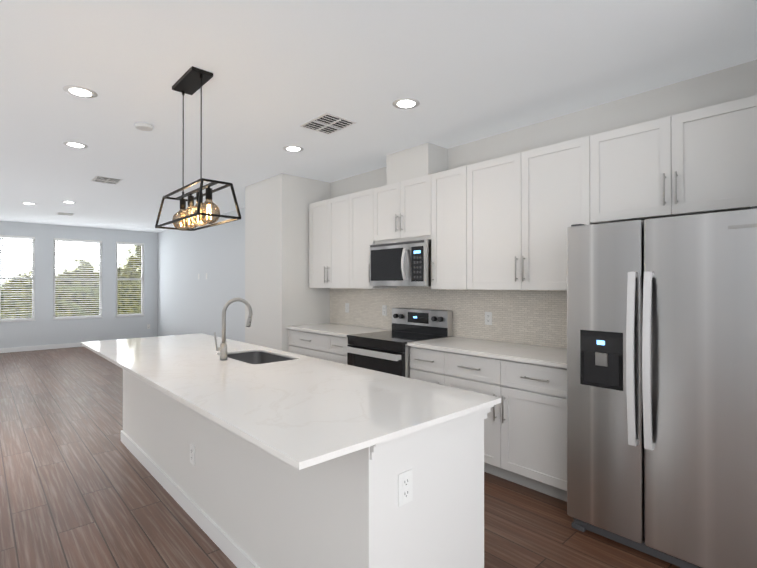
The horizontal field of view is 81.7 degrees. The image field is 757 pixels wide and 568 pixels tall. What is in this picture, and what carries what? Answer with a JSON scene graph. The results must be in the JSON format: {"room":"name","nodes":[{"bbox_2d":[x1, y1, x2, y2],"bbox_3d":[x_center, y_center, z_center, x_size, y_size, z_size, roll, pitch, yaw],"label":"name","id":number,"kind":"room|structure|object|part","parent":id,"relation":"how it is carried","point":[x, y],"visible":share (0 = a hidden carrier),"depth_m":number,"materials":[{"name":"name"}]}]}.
{"room":"kitchen","nodes":[
{"label":"kitchen","id":0,"kind":"room"},
{"bbox_2d":[0,221,156,347],"bbox_3d":[-7.497,0.082,9.452,5.000,2.740,0.140,0,0,-43],"label":"wall","id":1,"kind":"structure","parent":0,"point":[44,328],"depth_m":10.00,"materials":[{"name":"white paint"}]},
{"bbox_2d":[0,235,35,321],"bbox_3d":[-7.659,-0.094,9.263,0.625,1.810,0.120,0,0,-43],"label":"window","id":2,"kind":"structure","parent":1,"relation":"in","point":[9,237],"depth_m":9.26,"materials":[{"name":"white"}]},
{"bbox_2d":[0,342,83,352],"bbox_3d":[-7.440,1.401,9.392,4.950,0.100,0.017,0,0,-43],"label":"baseboard","id":3,"kind":"structure","parent":1,"relation":"attached to","point":[33,348],"depth_m":9.47,"materials":[{"name":"white wood"}]},
{"bbox_2d":[53,238,102,319],"bbox_3d":[-6.862,-0.091,9.996,0.950,1.810,0.120,0,0,-43],"label":"window","id":4,"kind":"structure","parent":1,"relation":"in","point":[57,240],"depth_m":9.96,"materials":[{"name":"white"}]},
{"bbox_2d":[115,242,144,316],"bbox_3d":[-6.085,-0.088,10.710,0.640,1.810,0.120,0,0,-43],"label":"window","id":5,"kind":"structure","parent":1,"relation":"in","point":[141,279],"depth_m":10.71,"materials":[{"name":"white"}]},
{"bbox_2d":[245,173,329,351],"bbox_3d":[-1.218,0.067,5.780,0.724,2.739,0.993,0,0,-43],"label":"wall","id":6,"kind":"structure","parent":0,"point":[280,295],"depth_m":5.41,"materials":[{"name":"white paint"}]},
{"bbox_2d":[0,347,680,567],"bbox_3d":[-2.475,1.480,3.984,5.280,0.100,14.980,0,0,-43],"label":"floor","id":7,"kind":"structure","parent":0,"point":[81,486],"depth_m":2.83,"materials":[{"name":"brown wood"}]},
{"bbox_2d":[288,331,325,359],"bbox_3d":[-0.579,0.990,5.153,0.623,0.890,0.811,0,0,-43],"label":"base cabinet","id":8,"kind":"object","parent":7,"relation":"on","point":[306,343],"depth_m":4.94,"materials":[{"name":"white wood"}]},
{"bbox_2d":[286,323,389,338],"bbox_3d":[-0.448,0.529,4.991,0.652,0.030,1.230,0,0,-43],"label":"countertop","id":9,"kind":"structure","parent":8,"relation":"on","point":[326,328],"depth_m":4.84,"materials":[{"name":"white stone"}]},
{"bbox_2d":[121,369,493,567],"bbox_3d":[-0.911,0.977,2.947,0.724,0.898,3.414,0,0,-43],"label":"kitchen island","id":10,"kind":"object","parent":7,"relation":"on","point":[260,512],"depth_m":1.84,"materials":[{"name":"paint"}]},
{"bbox_2d":[190,443,194,465],"bbox_3d":[-1.139,1.047,2.674,0.008,0.115,0.072,0,0,-43],"label":"outlet","id":11,"kind":"object","parent":10,"relation":"attached to","point":[192,454],"visible":1,"depth_m":2.66,"materials":[{"name":"white plastic"}]},
{"bbox_2d":[81,333,500,472],"bbox_3d":[-1.014,0.516,2.841,1.030,0.021,3.465,0,0,-43],"label":"island countertop","id":12,"kind":"structure","parent":10,"relation":"on","point":[304,412],"depth_m":1.95,"materials":[{"name":"white stone"}]},
{"bbox_2d":[214,298,251,359],"bbox_3d":[-0.970,0.302,2.928,0.268,0.407,0.048,0,0,-43],"label":"faucet","id":13,"kind":"object","parent":12,"relation":"on","point":[222,348],"visible":1,"depth_m":2.87,"materials":[{"name":"silver metal"}]},
{"bbox_2d":[227,349,288,364],"bbox_3d":[-0.851,0.621,3.052,0.367,0.212,0.637,0,0,-43],"label":"sink","id":14,"kind":"object","parent":12,"relation":"in","point":[254,355],"depth_m":3.33,"materials":[{"name":"grey metal"}]},
{"bbox_2d":[398,469,412,506],"bbox_3d":[0.099,0.745,1.592,0.072,0.115,0.008,0,0,-43],"label":"outlet","id":15,"kind":"object","parent":10,"relation":"attached to","point":[405,487],"visible":1,"depth_m":1.59,"materials":[{"name":"white plastic"}]},
{"bbox_2d":[326,335,347,363],"bbox_3d":[-0.163,0.988,4.701,0.623,0.890,0.419,0,0,-43],"label":"base cabinet","id":16,"kind":"object","parent":7,"relation":"on","point":[334,343],"depth_m":4.55,"materials":[{"name":"white wood"}]},
{"bbox_2d":[343,308,452,377],"bbox_3d":[0.179,0.848,4.212,0.746,1.164,0.756,0,0,-43],"label":"range","id":17,"kind":"object","parent":7,"relation":"on","point":[388,352],"visible":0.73,"depth_m":4.15,"materials":[{"name":"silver metal"}]},
{"bbox_2d":[410,347,441,384],"bbox_3d":[0.626,0.984,3.843,0.623,0.890,0.384,0,0,-43],"label":"base cabinet","id":18,"kind":"object","parent":7,"relation":"on","point":[425,365],"depth_m":3.64,"materials":[{"name":"white wood"}]},
{"bbox_2d":[442,351,566,501],"bbox_3d":[1.112,0.982,3.314,0.623,0.890,1.054,0,0,-43],"label":"base cabinet","id":19,"kind":"object","parent":7,"relation":"on","point":[525,432],"depth_m":3.01,"materials":[{"name":"white wood"}]},
{"bbox_2d":[407,336,566,370],"bbox_3d":[0.971,0.523,3.447,0.652,0.030,1.438,0,0,-43],"label":"countertop","id":20,"kind":"structure","parent":19,"relation":"on","point":[489,349],"depth_m":3.34,"materials":[{"name":"white stone"}]},
{"bbox_2d":[567,206,756,567],"bbox_3d":[1.674,0.542,2.467,0.889,1.764,0.900,0,0,-43],"label":"fridge","id":21,"kind":"object","parent":7,"relation":"on","point":[580,525],"depth_m":2.17,"materials":[{"name":"grey metal"}]},
{"bbox_3d":[1.419,0.510,2.232,0.065,1.677,0.900,0,0,-43],"label":"fridge door","id":22,"kind":"part","parent":21,"relation":"part of","materials":[{"name":"silver metal"}]},
{"bbox_3d":[1.383,0.289,2.175,0.064,1.099,0.773,0,0,-43],"label":"fridge handle","id":23,"kind":"part","parent":21,"relation":"part of","materials":[{"name":"silver metal"}]},
{"bbox_2d":[0,0,756,232],"bbox_3d":[-2.475,-1.360,3.995,5.280,0.100,14.980,0,0,-43],"label":"ceiling","id":24,"kind":"structure","parent":0,"point":[462,72],"depth_m":2.81,"materials":[{"name":"white paint"}]},
{"bbox_2d":[56,212,73,215],"bbox_3d":[-5.846,-1.284,8.164,0.256,0.018,0.320,0,0,-43],"label":"ceiling vent","id":25,"kind":"object","parent":24,"relation":"in","point":[64,214],"visible":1,"depth_m":8.12,"materials":[{"name":"white plastic"}]},
{"bbox_2d":[63,141,87,147],"bbox_3d":[-2.865,-1.306,4.139,0.200,0.004,0.200,0,0,-43],"label":"recessed light","id":26,"kind":"object","parent":24,"relation":"in","point":[74,144],"visible":1,"depth_m":4.12,"materials":[{"name":"white plastic"}]},
{"bbox_2d":[63,85,97,97],"bbox_3d":[-2.046,-1.311,3.004,0.200,0.004,0.200,0,0,-43],"label":"recessed light","id":27,"kind":"object","parent":24,"relation":"in","point":[80,91],"visible":1,"depth_m":2.99,"materials":[{"name":"white plastic"}]},
{"bbox_2d":[91,176,122,184],"bbox_3d":[-3.437,-1.294,5.529,0.288,0.018,0.360,0,0,-43],"label":"ceiling vent","id":28,"kind":"object","parent":24,"relation":"in","point":[103,180],"visible":1,"depth_m":5.50,"materials":[{"name":"white plastic"}]},
{"bbox_2d":[135,122,152,130],"bbox_3d":[-1.949,-1.297,3.637,0.140,0.027,0.140,0,0,-43],"label":"smoke detector","id":29,"kind":"object","parent":24,"relation":"attached to","point":[141,126],"visible":1,"depth_m":3.61,"materials":[{"name":"white plastic"}]},
{"bbox_2d":[155,66,240,230],"bbox_3d":[-1.167,-0.834,2.784,0.257,0.961,0.782,0,0,-43],"label":"pendant light","id":30,"kind":"object","parent":24,"relation":"hanging from","point":[192,80],"visible":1,"depth_m":2.72,"materials":[{"name":"black metal"}]},
{"bbox_2d":[283,145,303,151],"bbox_3d":[-0.829,-1.306,4.258,0.200,0.004,0.200,0,0,-43],"label":"recessed light","id":31,"kind":"object","parent":24,"relation":"in","point":[291,148],"visible":1,"depth_m":4.24,"materials":[{"name":"white plastic"}]},
{"bbox_2d":[300,112,356,134],"bbox_3d":[-0.418,-1.302,3.604,0.304,0.018,0.380,0,0,-43],"label":"ceiling vent","id":32,"kind":"object","parent":24,"relation":"in","point":[327,123],"visible":1,"depth_m":3.58,"materials":[{"name":"white plastic"}]},
{"bbox_2d":[393,98,419,108],"bbox_3d":[0.202,-1.310,3.196,0.200,0.004,0.200,0,0,-43],"label":"recessed light","id":33,"kind":"object","parent":24,"relation":"in","point":[405,103],"visible":1,"depth_m":3.19,"materials":[{"name":"white plastic"}]},
{"bbox_2d":[157,60,756,348],"bbox_3d":[-0.583,0.067,5.729,0.140,2.740,14.980,0,0,-43],"label":"wall","id":34,"kind":"structure","parent":0,"point":[189,301],"depth_m":5.61,"materials":[{"name":"white paint"}]},
{"bbox_2d":[309,194,348,287],"bbox_3d":[-0.464,-0.461,5.236,0.347,1.044,0.790,0,0,-43],"label":"upper cabinet","id":35,"kind":"object","parent":34,"relation":"attached to","point":[329,218],"depth_m":5.10,"materials":[{"name":"white wood"}]},
{"bbox_2d":[349,188,372,288],"bbox_3d":[-0.062,-0.463,4.799,0.347,1.044,0.398,0,0,-43],"label":"upper cabinet","id":36,"kind":"object","parent":34,"relation":"attached to","point":[360,203],"depth_m":4.70,"materials":[{"name":"white wood"}]},
{"bbox_2d":[373,175,428,288],"bbox_3d":[0.338,-0.465,4.364,0.347,1.044,0.784,0,0,-43],"label":"upper cabinet","id":37,"kind":"object","parent":34,"relation":"attached to","point":[400,209],"depth_m":4.23,"materials":[{"name":"white wood"}]},
{"bbox_2d":[370,239,430,285],"bbox_3d":[0.291,-0.181,4.319,0.472,0.426,0.752,0,0,-43],"label":"over-the-range microwave","id":38,"kind":"object","parent":37,"relation":"attached to","point":[404,263],"visible":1,"depth_m":4.14,"materials":[{"name":"silver metal"}]},
{"bbox_2d":[386,142,447,184],"bbox_3d":[0.377,-1.148,4.372,0.290,0.320,0.565,0,0,-43],"label":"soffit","id":39,"kind":"structure","parent":34,"relation":"attached to","point":[427,158],"depth_m":4.21,"materials":[{"name":"white paint"}]},
{"bbox_2d":[429,166,464,288],"bbox_3d":[0.735,-0.466,3.933,0.347,1.044,0.388,0,0,-43],"label":"upper cabinet","id":40,"kind":"object","parent":34,"relation":"attached to","point":[447,187],"depth_m":3.83,"materials":[{"name":"white wood"}]},
{"bbox_2d":[330,286,566,347],"bbox_3d":[0.535,0.269,4.402,0.008,0.484,3.433,0,0,-43],"label":"tile backsplash","id":41,"kind":"structure","parent":34,"relation":"attached to","point":[535,317],"depth_m":4.00,"materials":[{"name":"beige tile"}]},
{"bbox_2d":[345,303,348,312],"bbox_3d":[-0.387,0.305,5.392,0.008,0.115,0.072,0,0,-43],"label":"outlet","id":42,"kind":"object","parent":41,"relation":"attached to","point":[347,307],"visible":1,"depth_m":5.38,"materials":[{"name":"white plastic"}]},
{"bbox_2d":[382,305,386,315],"bbox_3d":[0.067,0.306,4.899,0.008,0.115,0.072,0,0,-43],"label":"outlet","id":43,"kind":"object","parent":41,"relation":"attached to","point":[384,310],"visible":1,"depth_m":4.89,"materials":[{"name":"white plastic"}]},
{"bbox_2d":[485,312,491,324],"bbox_3d":[0.980,0.315,3.905,0.008,0.115,0.072,0,0,-43],"label":"outlet","id":44,"kind":"object","parent":41,"relation":"attached to","point":[488,318],"visible":1,"depth_m":3.90,"materials":[{"name":"white plastic"}]},
{"bbox_2d":[465,137,584,289],"bbox_3d":[1.206,-0.469,3.421,0.347,1.044,1.003,0,0,-43],"label":"upper cabinet","id":45,"kind":"object","parent":34,"relation":"attached to","point":[502,223],"depth_m":3.28,"materials":[{"name":"white wood"}]},
{"bbox_2d":[585,95,756,224],"bbox_3d":[1.862,-0.471,2.707,0.347,1.044,0.937,0,0,-43],"label":"upper cabinet","id":46,"kind":"object","parent":34,"relation":"attached to","point":[703,160],"depth_m":2.57,"materials":[{"name":"white wood"}]},
{"label":"outside","id":47,"kind":"structure","parent":0,"visible":0},
{"bbox_2d":[1,238,140,318],"bbox_3d":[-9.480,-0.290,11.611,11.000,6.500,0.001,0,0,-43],"label":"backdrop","id":48,"kind":"structure","parent":47,"point":[127,270],"depth_m":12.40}
]}

